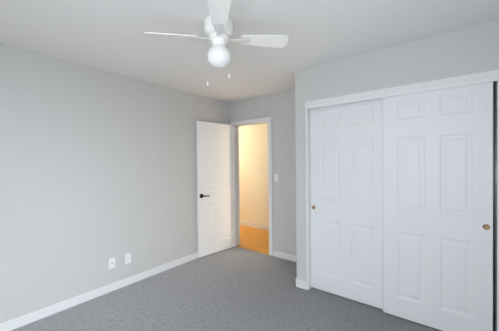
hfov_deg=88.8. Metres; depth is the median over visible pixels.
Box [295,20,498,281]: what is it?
wall
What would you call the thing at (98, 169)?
wall
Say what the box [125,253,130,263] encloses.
electrical outlet plate
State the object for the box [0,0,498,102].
ceiling
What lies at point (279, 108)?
wall
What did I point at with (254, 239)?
floor
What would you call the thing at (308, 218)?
door frame
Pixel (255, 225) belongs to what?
baseboard
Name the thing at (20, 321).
baseboard
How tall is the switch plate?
0.115 m
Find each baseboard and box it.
[0,252,197,330]
[240,221,268,229]
[273,250,296,261]
[295,278,305,287]
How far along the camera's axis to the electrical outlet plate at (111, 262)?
2.84 m
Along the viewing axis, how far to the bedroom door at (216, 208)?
3.99 m
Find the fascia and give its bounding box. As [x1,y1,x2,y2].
[307,72,497,108]
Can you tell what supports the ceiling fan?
attached to the ceiling
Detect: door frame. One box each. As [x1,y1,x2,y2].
[230,117,272,255]
[305,69,498,330]
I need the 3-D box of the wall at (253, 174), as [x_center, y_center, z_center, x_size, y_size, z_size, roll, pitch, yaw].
[0.968,0.130,4.925,5.620,2.440,0.120,0,1,38]
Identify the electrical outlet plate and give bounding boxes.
[109,257,114,268]
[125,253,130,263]
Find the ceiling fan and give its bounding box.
[144,0,287,85]
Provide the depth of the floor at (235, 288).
2.52 m
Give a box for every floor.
[11,246,494,330]
[236,225,268,254]
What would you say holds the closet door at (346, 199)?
in the wall at (469, 50)
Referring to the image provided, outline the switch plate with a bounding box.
[274,174,278,181]
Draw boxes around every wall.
[0,44,228,323]
[229,81,494,312]
[239,123,268,225]
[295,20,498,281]
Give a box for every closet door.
[310,98,383,309]
[383,82,492,330]
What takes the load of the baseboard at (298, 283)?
attached to the wall at (469, 50)
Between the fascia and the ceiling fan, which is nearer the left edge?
the ceiling fan
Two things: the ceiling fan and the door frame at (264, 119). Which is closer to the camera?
the ceiling fan
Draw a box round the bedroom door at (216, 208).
[196,121,235,257]
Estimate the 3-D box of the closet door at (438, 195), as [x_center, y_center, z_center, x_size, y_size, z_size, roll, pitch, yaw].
[1.542,0.351,2.148,0.737,2.030,0.035,0,1,38]

